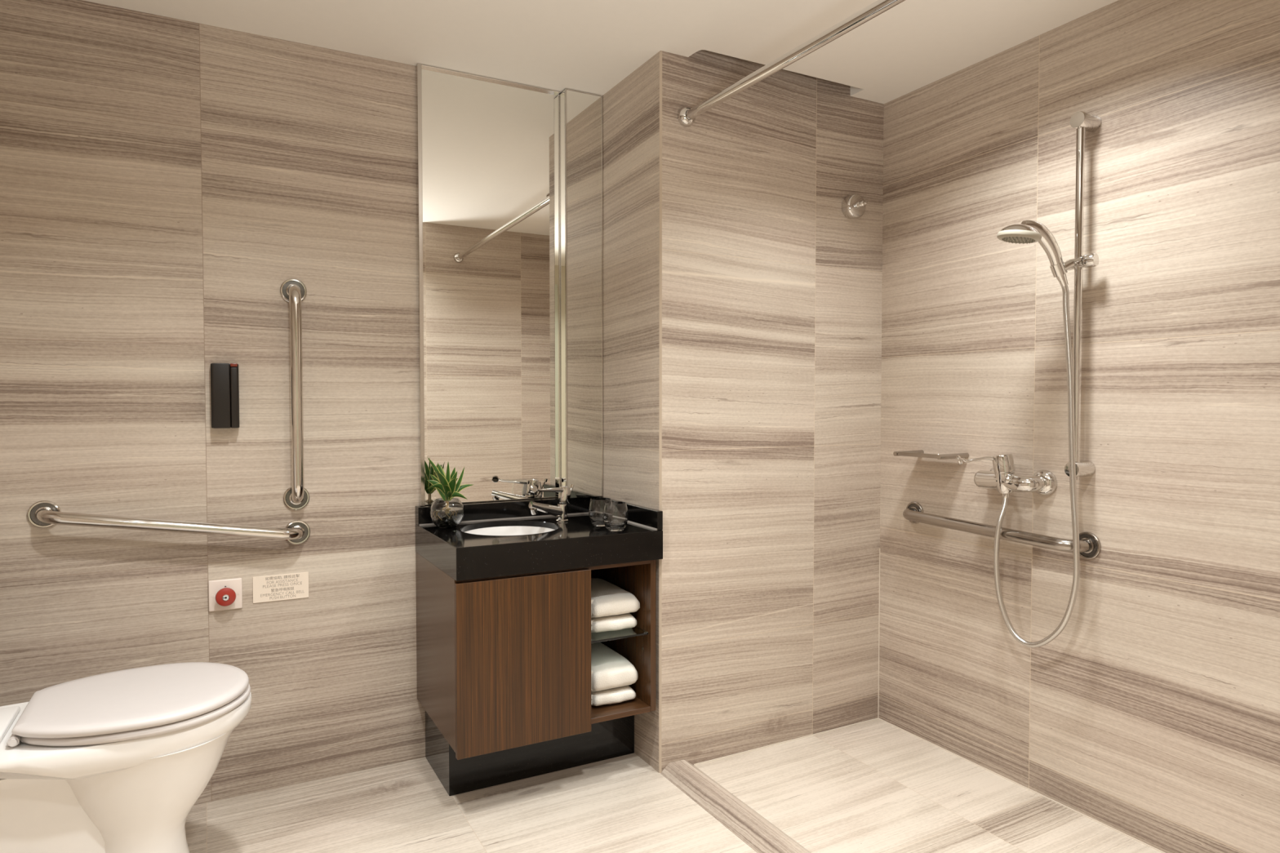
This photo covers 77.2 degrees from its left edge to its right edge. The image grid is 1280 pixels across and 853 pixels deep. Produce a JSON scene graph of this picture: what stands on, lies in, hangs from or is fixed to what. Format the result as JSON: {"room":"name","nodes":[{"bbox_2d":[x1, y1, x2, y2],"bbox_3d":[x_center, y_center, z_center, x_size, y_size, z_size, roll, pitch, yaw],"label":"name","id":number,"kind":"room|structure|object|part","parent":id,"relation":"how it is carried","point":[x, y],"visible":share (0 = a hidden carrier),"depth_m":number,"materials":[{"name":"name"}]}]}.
{"room":"accessible bathroom","nodes":[
{"label":"accessible bathroom","id":0,"kind":"room"},
{"bbox_2d":[0,0,555,805],"bbox_3d":[-1.069,-0.028,2.407,2.060,2.300,0.100,-1,2,-28],"label":"wall","id":1,"kind":"structure","parent":0,"point":[163,179],"depth_m":2.27,"materials":[{"name":"stone"}]},
{"bbox_2d":[26,500,310,544],"bbox_3d":[-1.270,0.273,2.208,0.680,0.166,0.076,-1,2,-28],"label":"grab bar","id":2,"kind":"object","parent":1,"relation":"attached to","point":[42,513],"visible":1,"depth_m":2.16,"materials":[{"name":"silver metal"}]},
{"bbox_2d":[210,363,239,428],"bbox_3d":[-1.172,-0.087,2.265,0.070,0.182,0.050,-1,2,-28],"label":"wall telephone","id":3,"kind":"object","parent":1,"relation":"attached to","point":[224,380],"visible":1,"depth_m":2.25,"materials":[{"name":"black plastic"}]},
{"bbox_2d":[230,363,237,367],"bbox_3d":[-1.146,-0.173,2.262,0.018,0.009,0.024,-1,2,-28],"label":"lamp","id":4,"kind":"object","parent":3,"relation":"on","point":[232,365],"depth_m":2.25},
{"bbox_2d":[208,577,242,611],"bbox_3d":[-1.179,0.482,2.281,0.086,0.088,0.044,-1,2,-28],"label":"button","id":5,"kind":"object","parent":1,"relation":"attached to","point":[223,594],"visible":1,"depth_m":2.28,"materials":[{"name":"white plastic"}]},
{"bbox_2d":[252,572,308,603],"bbox_3d":[-1.060,0.475,2.368,0.151,0.077,0.003,-1,2,-28],"label":"wall sign","id":6,"kind":"object","parent":1,"relation":"attached to","point":[266,588],"visible":1,"depth_m":2.37,"materials":[{"name":"white laminate"}]},
{"bbox_2d":[280,278,309,510],"bbox_3d":[-1.004,-0.093,2.340,0.073,0.683,0.076,-1,2,-28],"label":"grab bar","id":7,"kind":"object","parent":1,"relation":"attached to","point":[296,291],"visible":1,"depth_m":2.31,"materials":[{"name":"silver metal"}]},
{"bbox_2d":[416,62,560,506],"bbox_3d":[-0.486,-0.443,2.638,0.482,1.384,0.025,-1,2,-28],"label":"wall mirror","id":8,"kind":"object","parent":1,"relation":"attached to","point":[488,148],"visible":0.88,"depth_m":2.63,"materials":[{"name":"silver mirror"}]},
{"bbox_2d":[415,496,595,525],"bbox_3d":[-0.434,0.278,2.675,0.614,0.058,0.045,-1,2,-28],"label":"backsplash","id":9,"kind":"structure","parent":1,"relation":"attached to","point":[517,508],"depth_m":2.64,"materials":[{"name":"black stone"}]},
{"bbox_2d":[559,88,603,497],"bbox_3d":[-0.204,-0.447,2.769,0.140,1.384,0.061,-1,2,-28],"label":"mirror","id":10,"kind":"object","parent":1,"relation":"attached to","point":[581,196],"visible":0.87,"depth_m":2.74,"materials":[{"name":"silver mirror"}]},
{"bbox_3d":[-0.264,-0.443,2.735,0.001,1.378,0.044,-1,2,-28],"label":"panel","id":11,"kind":"part","parent":10,"relation":"part of","materials":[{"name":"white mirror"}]},
{"bbox_2d":[84,0,1117,103],"bbox_3d":[0.151,-1.152,1.151,3.050,0.120,3.409,-1,2,-28],"label":"ceiling","id":12,"kind":"structure","parent":0,"point":[587,46],"depth_m":2.27,"materials":[{"name":"paint"}]},
{"bbox_2d":[602,51,659,772],"bbox_3d":[-0.005,-0.031,2.666,0.100,2.290,0.453,-1,2,-28],"label":"wall column","id":13,"kind":"structure","parent":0,"point":[631,108],"depth_m":2.57,"materials":[{"name":"stone"}]},
{"bbox_2d":[184,719,1160,852],"bbox_3d":[0.151,1.137,1.219,3.050,0.060,3.409,-1,2,-28],"label":"floor","id":14,"kind":"structure","parent":0,"point":[875,786],"depth_m":2.24,"materials":[{"name":"stone"}]},
{"bbox_2d":[0,662,251,852],"bbox_3d":[-1.278,0.659,1.714,0.808,0.867,0.396,-1,2,-28],"label":"toilet","id":15,"kind":"object","parent":14,"relation":"on","point":[117,762],"visible":1,"depth_m":1.68,"materials":[{"name":"white ceramic"}]},
{"bbox_3d":[-1.117,0.602,1.799,0.431,0.020,0.396,-1,2,-28],"label":"lid","id":16,"kind":"part","parent":15,"relation":"part of","materials":[{"name":"white plastic"}]},
{"bbox_3d":[-1.110,0.624,1.804,0.422,0.016,0.388,-1,2,-28],"label":"seat","id":17,"kind":"part","parent":15,"relation":"part of","materials":[{"name":"white plastic"}]},
{"bbox_2d":[415,551,656,795],"bbox_3d":[-0.323,0.735,2.503,0.634,0.668,0.476,-1,2,-28],"label":"vanity cabinet","id":18,"kind":"object","parent":14,"relation":"on","point":[504,663],"visible":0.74,"depth_m":2.29,"materials":[{"name":"brown wood"}]},
{"bbox_3d":[-0.598,0.641,2.363,0.018,0.472,0.458,-1,2,-28],"label":"panel","id":19,"kind":"part","parent":18,"relation":"part of","materials":[{"name":"brown wood"}]},
{"bbox_3d":[-0.319,0.654,2.242,0.395,0.474,0.018,-1,2,-28],"label":"door","id":20,"kind":"part","parent":18,"relation":"part of","materials":[{"name":"brown wood"}]},
{"bbox_2d":[415,496,662,581],"bbox_3d":[-0.323,0.327,2.491,0.634,0.146,0.478,-1,2,-28],"label":"countertop","id":21,"kind":"structure","parent":18,"relation":"on","point":[575,543],"depth_m":2.35,"materials":[{"name":"black stone"}]},
{"bbox_2d":[430,497,464,528],"bbox_3d":[-0.596,0.268,2.477,0.104,0.088,0.104,-1,2,-28],"label":"glass bowl","id":22,"kind":"object","parent":21,"relation":"on","point":[445,513],"depth_m":2.44,"materials":[{"name":"clear glass"}]},
{"bbox_2d":[426,457,472,528],"bbox_3d":[-0.587,0.202,2.480,0.139,0.221,0.125,0,2,-6],"label":"potted plant","id":23,"kind":"object","parent":21,"relation":"on","point":[446,512],"visible":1,"depth_m":2.45,"materials":[{"name":"green plant"}]},
{"bbox_2d":[464,525,554,535],"bbox_3d":[-0.402,0.394,2.482,0.330,0.126,0.330,-1,2,-28],"label":"basin","id":24,"kind":"object","parent":21,"relation":"in","point":[510,530],"visible":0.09,"depth_m":2.62,"materials":[{"name":"white ceramic"}]},
{"bbox_2d":[528,484,573,521],"bbox_3d":[-0.280,0.246,2.591,0.042,0.126,0.200,2,2,45],"label":"faucet","id":25,"kind":"object","parent":21,"relation":"on","point":[560,511],"visible":1,"depth_m":2.59,"materials":[{"name":"silver metal"}]},
{"bbox_3d":[-0.298,0.266,2.564,0.030,0.065,0.136,1,2,39],"label":"spout","id":26,"kind":"part","parent":25,"relation":"part of","materials":[{"name":"silver metal"}]},
{"bbox_3d":[-0.303,0.200,2.562,0.027,0.033,0.125,2,2,42],"label":"lever handle","id":27,"kind":"part","parent":25,"relation":"part of","materials":[{"name":"silver metal"}]},
{"bbox_2d":[555,502,568,521],"bbox_3d":[-0.254,0.280,2.618,0.042,0.056,0.042,-1,2,-28],"label":"tap","id":28,"kind":"object","parent":25,"relation":"on","point":[561,508],"depth_m":2.60,"materials":[{"name":"silver metal"}]},
{"bbox_2d":[588,497,611,526],"bbox_3d":[-0.123,0.269,2.514,0.078,0.084,0.078,-1,2,-28],"label":"glass tumbler","id":29,"kind":"object","parent":21,"relation":"on","point":[596,506],"visible":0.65,"depth_m":2.48,"materials":[{"name":"clear glass"}]},
{"bbox_2d":[602,501,628,531],"bbox_3d":[-0.074,0.272,2.419,0.078,0.084,0.078,-1,2,-28],"label":"glass tumbler","id":30,"kind":"object","parent":21,"relation":"on","point":[615,514],"visible":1,"depth_m":2.39,"materials":[{"name":"clear glass"}]},
{"bbox_3d":[-0.239,0.413,2.323,0.584,0.014,0.060,-1,2,-28],"label":"rail","id":31,"kind":"part","parent":18,"relation":"part of","materials":[{"name":"brown wood"}]},
{"bbox_2d":[591,685,635,706],"bbox_3d":[-0.147,0.828,2.584,0.144,0.046,0.311,-1,2,-28],"label":"folded towel","id":32,"kind":"object","parent":18,"relation":"on","point":[618,695],"visible":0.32,"depth_m":2.45,"materials":[{"name":"white fabric"}]},
{"bbox_2d":[591,642,638,692],"bbox_3d":[-0.141,0.762,2.571,0.155,0.087,0.296,-1,2,-28],"label":"folded towel","id":33,"kind":"object","parent":32,"relation":"on","point":[610,669],"visible":0.42,"depth_m":2.46,"materials":[{"name":"white fabric"}]},
{"bbox_2d":[591,613,636,632],"bbox_3d":[-0.145,0.602,2.578,0.148,0.047,0.312,-1,2,-28],"label":"folded towel","id":34,"kind":"object","parent":18,"relation":"on","point":[617,622],"visible":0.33,"depth_m":2.44,"materials":[{"name":"white fabric"}]},
{"bbox_2d":[591,577,639,617],"bbox_3d":[-0.137,0.544,2.566,0.160,0.071,0.297,-1,2,-28],"label":"folded towel","id":35,"kind":"object","parent":34,"relation":"on","point":[607,599],"visible":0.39,"depth_m":2.46,"materials":[{"name":"white fabric"}]},
{"bbox_2d":[591,626,648,643],"bbox_3d":[-0.152,0.630,2.576,0.196,0.006,0.388,-1,2,-28],"label":"glass shelf","id":36,"kind":"object","parent":18,"relation":"attached to","point":[642,631],"depth_m":2.44,"materials":[{"name":"clear glass"}]},
{"bbox_3d":[-0.333,0.862,2.511,0.584,0.016,0.457,-1,2,-28],"label":"panel","id":37,"kind":"part","parent":18,"relation":"part of","materials":[{"name":"brown wood"}]},
{"bbox_3d":[-0.068,0.631,2.648,0.018,0.470,0.457,-1,2,-28],"label":"panel","id":38,"kind":"part","parent":18,"relation":"part of","materials":[{"name":"brown wood"}]},
{"bbox_2d":[660,760,810,852],"bbox_3d":[0.530,1.078,1.730,0.121,0.028,1.746,-1,2,-28],"label":"trim","id":39,"kind":"structure","parent":14,"relation":"on","point":[750,827],"depth_m":2.21,"materials":[{"name":"stone"}]},
{"bbox_2d":[661,49,884,772],"bbox_3d":[0.485,-0.138,2.720,1.004,2.500,0.100,-1,2,-28],"label":"wall","id":40,"kind":"structure","parent":0,"point":[772,296],"depth_m":2.63,"materials":[{"name":"stone"}]},
{"bbox_2d":[658,50,662,773],"bbox_3d":[0.083,-0.026,2.510,0.008,2.290,0.141,1,2,17],"label":"trim","id":41,"kind":"structure","parent":40,"relation":"attached to","point":[660,51],"depth_m":2.44,"materials":[{"name":"stone"}]},
{"bbox_2d":[677,0,905,126],"bbox_3d":[0.567,-0.921,1.691,0.060,0.066,1.746,-1,2,-29],"label":"shower curtain rod","id":42,"kind":"object","parent":40,"relation":"attached to","point":[686,115],"visible":1,"depth_m":2.01,"materials":[{"name":"silver metal"}]},
{"bbox_2d":[841,194,867,219],"bbox_3d":[0.746,-0.756,2.741,0.083,0.083,0.076,-1,2,-28],"label":"wall hook","id":43,"kind":"object","parent":40,"relation":"attached to","point":[853,206],"visible":1,"depth_m":2.74,"materials":[{"name":"silver metal"}]},
{"bbox_2d":[878,0,1279,852],"bbox_3d":[1.344,-0.019,2.080,0.100,2.300,1.847,-1,2,-28],"label":"wall","id":44,"kind":"structure","parent":0,"point":[1153,716],"depth_m":2.15,"materials":[{"name":"stone"}]},
{"bbox_2d":[693,548,1164,852],"bbox_3d":[0.930,0.776,1.937,0.787,0.620,1.747,-1,2,-28],"label":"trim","id":45,"kind":"structure","parent":44,"relation":"attached to","point":[1102,824],"depth_m":2.62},
{"bbox_2d":[893,449,968,459],"bbox_3d":[0.941,0.091,2.598,0.122,0.018,0.202,-1,2,-28],"label":"soap tray","id":46,"kind":"object","parent":44,"relation":"attached to","point":[920,453],"visible":1,"depth_m":2.54,"materials":[{"name":"silver metal"}]},
{"bbox_3d":[0.898,0.089,2.678,0.122,0.018,0.016,-1,2,-26],"label":"rail","id":47,"kind":"part","parent":46,"relation":"part of","materials":[{"name":"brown metal"}]},
{"bbox_3d":[0.938,0.091,2.597,0.110,0.013,0.168,-1,2,-28],"label":"tray plate","id":48,"kind":"part","parent":46,"relation":"part of","materials":[{"name":"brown metal"}]},
{"bbox_3d":[0.984,0.093,2.519,0.122,0.018,0.016,-1,2,-25],"label":"rail","id":49,"kind":"part","parent":46,"relation":"part of","materials":[{"name":"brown metal"}]},
{"bbox_2d":[902,502,1101,559],"bbox_3d":[1.049,0.311,2.449,0.079,0.090,0.685,-1,2,-28],"label":"grab bar","id":50,"kind":"object","parent":44,"relation":"attached to","point":[1090,545],"visible":0.91,"depth_m":2.33,"materials":[{"name":"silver metal"}]},
{"bbox_2d":[956,453,1057,495],"bbox_3d":[1.051,0.139,2.330,0.183,0.119,0.225,-1,2,-28],"label":"shower mixer","id":51,"kind":"object","parent":44,"relation":"attached to","point":[1002,477],"visible":1,"depth_m":2.32,"materials":[{"name":"silver metal"}]},
{"bbox_3d":[0.987,0.100,2.362,0.108,0.029,0.028,0,2,5],"label":"lever handle","id":52,"kind":"part","parent":51,"relation":"part of","materials":[{"name":"silver metal"}]},
{"bbox_2d":[993,277,1079,648],"bbox_3d":[1.114,0.109,2.239,0.050,1.039,0.259,-1,2,-28],"label":"shower hose","id":53,"kind":"object","parent":51,"relation":"attached to","point":[1064,283],"visible":1,"depth_m":2.15,"materials":[{"name":"silver metal"}]},
{"bbox_2d":[1049,111,1101,479],"bbox_3d":[1.172,-0.348,2.150,0.127,0.984,0.091,-1,2,-28],"label":"slide rail","id":54,"kind":"object","parent":44,"relation":"attached to","point":[1082,121],"visible":0.97,"depth_m":2.15,"materials":[{"name":"silver metal"}]},
{"bbox_2d":[996,219,1066,280],"bbox_3d":[1.042,-0.469,2.142,0.198,0.156,0.108,-1,2,-28],"label":"shower","id":55,"kind":"object","parent":54,"relation":"attached to","point":[1028,231],"visible":0.98,"depth_m":2.11,"materials":[{"name":"silver metal"}]},
{"bbox_3d":[1.179,-0.346,2.156,0.021,0.980,0.021,-1,2,-28],"label":"rail","id":56,"kind":"part","parent":54,"relation":"part of","materials":[{"name":"silver metal"}]},
{"bbox_3d":[1.196,-0.441,2.126,0.037,0.038,0.028,-1,2,-37],"label":"slider knob","id":57,"kind":"part","parent":54,"relation":"part of","materials":[{"name":"silver metal"}]}
]}

